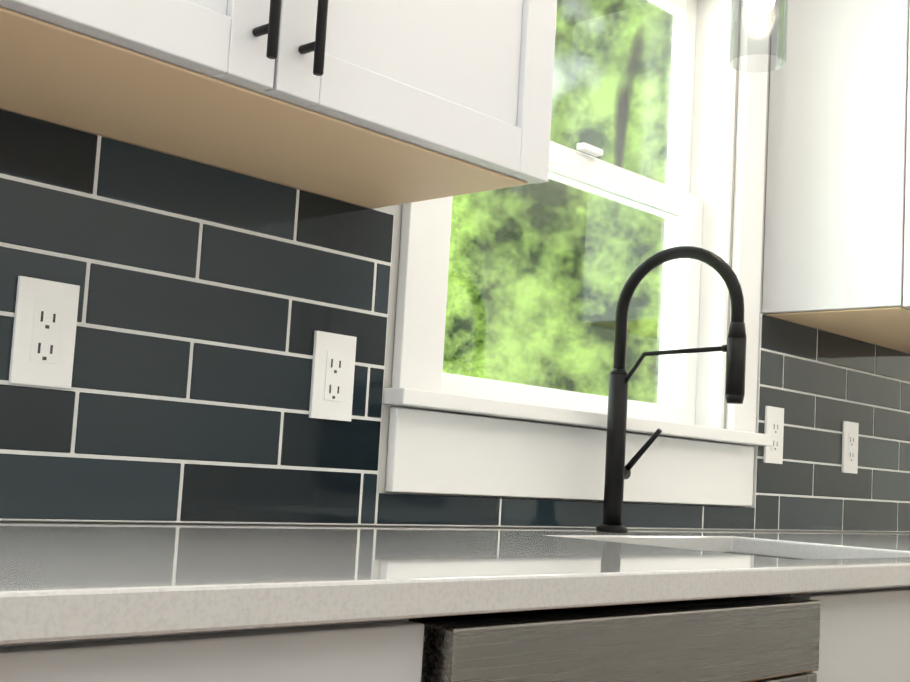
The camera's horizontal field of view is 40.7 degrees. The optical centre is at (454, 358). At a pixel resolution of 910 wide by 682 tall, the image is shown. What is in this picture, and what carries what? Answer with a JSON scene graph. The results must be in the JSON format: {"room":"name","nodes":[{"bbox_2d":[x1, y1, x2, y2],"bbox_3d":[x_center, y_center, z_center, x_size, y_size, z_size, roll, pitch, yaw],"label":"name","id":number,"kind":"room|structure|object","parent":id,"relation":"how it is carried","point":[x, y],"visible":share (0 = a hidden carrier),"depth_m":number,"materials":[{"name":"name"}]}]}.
{"room":"kitchen","nodes":[
{"label":"kitchen","id":0,"kind":"room"},
{"bbox_2d":[0,0,909,532],"bbox_3d":[0.090,-0.028,2.128,0.160,2.457,9.240,-2,-7,43],"label":"wall","id":1,"kind":"structure","parent":0,"point":[394,212],"depth_m":1.83,"materials":[{"name":"grey paint"}]},
{"bbox_2d":[0,0,556,208],"bbox_3d":[-0.267,-0.647,1.381,0.360,0.762,0.897,-2,-7,43],"label":"upper cabinet","id":2,"kind":"object","parent":1,"relation":"attached to","point":[371,104],"visible":1,"depth_m":1.37,"materials":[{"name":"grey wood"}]},
{"bbox_2d":[0,109,909,531],"bbox_3d":[0.228,0.067,2.145,0.012,0.456,2.880,-2,-7,43],"label":"tile backsplash","id":3,"kind":"structure","parent":1,"relation":"attached to","point":[212,301],"depth_m":1.59,"materials":[{"name":"tile"}]},
{"bbox_2d":[8,276,79,388],"bbox_3d":[-0.465,-0.029,1.391,0.007,0.120,0.074,-2,-7,43],"label":"outlet","id":4,"kind":"object","parent":3,"relation":"attached to","point":[44,333],"visible":1,"depth_m":1.39,"materials":[{"name":"white plastic"}]},
{"bbox_2d":[309,331,356,421],"bbox_3d":[-0.169,0.025,1.707,0.007,0.120,0.074,-2,-7,43],"label":"outlet","id":5,"kind":"object","parent":3,"relation":"attached to","point":[332,379],"visible":1,"depth_m":1.70,"materials":[{"name":"white plastic"}]},
{"bbox_2d":[763,406,783,463],"bbox_3d":[0.681,0.164,2.614,0.007,0.120,0.074,-2,-7,43],"label":"outlet","id":6,"kind":"object","parent":3,"relation":"attached to","point":[774,421],"visible":1,"depth_m":2.61,"materials":[{"name":"white plastic"}]},
{"bbox_2d":[841,421,858,473],"bbox_3d":[0.929,0.209,2.878,0.007,0.120,0.074,-2,-7,43],"label":"outlet","id":7,"kind":"object","parent":3,"relation":"attached to","point":[850,431],"visible":1,"depth_m":2.87,"materials":[{"name":"white plastic"}]},
{"bbox_2d":[383,0,772,505],"bbox_3d":[0.245,-0.342,2.264,0.205,1.195,1.080,-2,-7,43],"label":"kitchen window","id":8,"kind":"structure","parent":1,"relation":"in","point":[440,451],"depth_m":2.35,"materials":[{"name":"white wood"}]},
{"bbox_2d":[762,0,909,353],"bbox_3d":[1.085,-0.432,2.824,0.360,0.762,0.815,-2,-7,43],"label":"upper cabinet","id":9,"kind":"object","parent":1,"relation":"attached to","point":[837,240],"visible":1,"depth_m":2.54,"materials":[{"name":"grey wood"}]},
{"bbox_3d":[0.284,1.039,-0.281,3.680,0.100,6.240,-2,-7,43],"label":"floor","id":10,"kind":"structure","parent":0,"visible":0},
{"bbox_2d":[0,619,423,681],"bbox_3d":[-0.399,0.626,0.981,0.655,0.883,0.412,-2,-7,43],"label":"base cabinet","id":11,"kind":"object","parent":10,"relation":"on","point":[380,651],"visible":0.52,"depth_m":0.84,"materials":[{"name":"grey wood"}]},
{"bbox_2d":[408,596,820,681],"bbox_3d":[-0.047,0.688,1.367,0.640,0.874,0.632,-2,-7,43],"label":"dishwasher","id":12,"kind":"object","parent":10,"relation":"on","point":[758,639],"visible":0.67,"depth_m":1.15,"materials":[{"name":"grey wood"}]},
{"bbox_2d":[735,553,909,681],"bbox_3d":[0.478,0.766,1.916,0.655,0.883,0.888,-2,-7,43],"label":"base cabinet","id":13,"kind":"object","parent":10,"relation":"on","point":[864,635],"visible":0.17,"depth_m":1.54,"materials":[{"name":"grey wood"}]},
{"bbox_3d":[1.093,0.864,2.572,0.655,0.883,0.916,-2,-7,43],"label":"base cabinet","id":14,"kind":"object","parent":10,"relation":"on","visible":0},
{"bbox_2d":[0,522,909,644],"bbox_3d":[0.449,0.303,1.909,0.643,0.030,2.874,-2,-7,43],"label":"countertop","id":15,"kind":"structure","parent":14,"relation":"on","point":[69,581],"depth_m":1.08,"materials":[{"name":"white stone"}]},
{"bbox_2d":[596,246,746,532],"bbox_3d":[0.359,0.052,2.016,0.266,0.478,0.065,-2,-7,43],"label":"pull-down faucet","id":16,"kind":"object","parent":15,"relation":"on","point":[617,471],"visible":1,"depth_m":2.05,"materials":[{"name":"black metal"}]},
{"bbox_3d":[1.449,-1.340,1.049,3.680,0.100,9.240,-2,-7,43],"label":"ceiling","id":17,"kind":"structure","parent":0,"visible":0},
{"bbox_2d":[729,0,787,70],"bbox_3d":[0.521,-0.864,2.061,0.150,0.757,0.152,-2,-7,43],"label":"light","id":18,"kind":"object","parent":17,"relation":"hanging from","point":[759,8],"visible":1,"depth_m":2.05,"materials":[{"name":"clear glass"}]}
]}

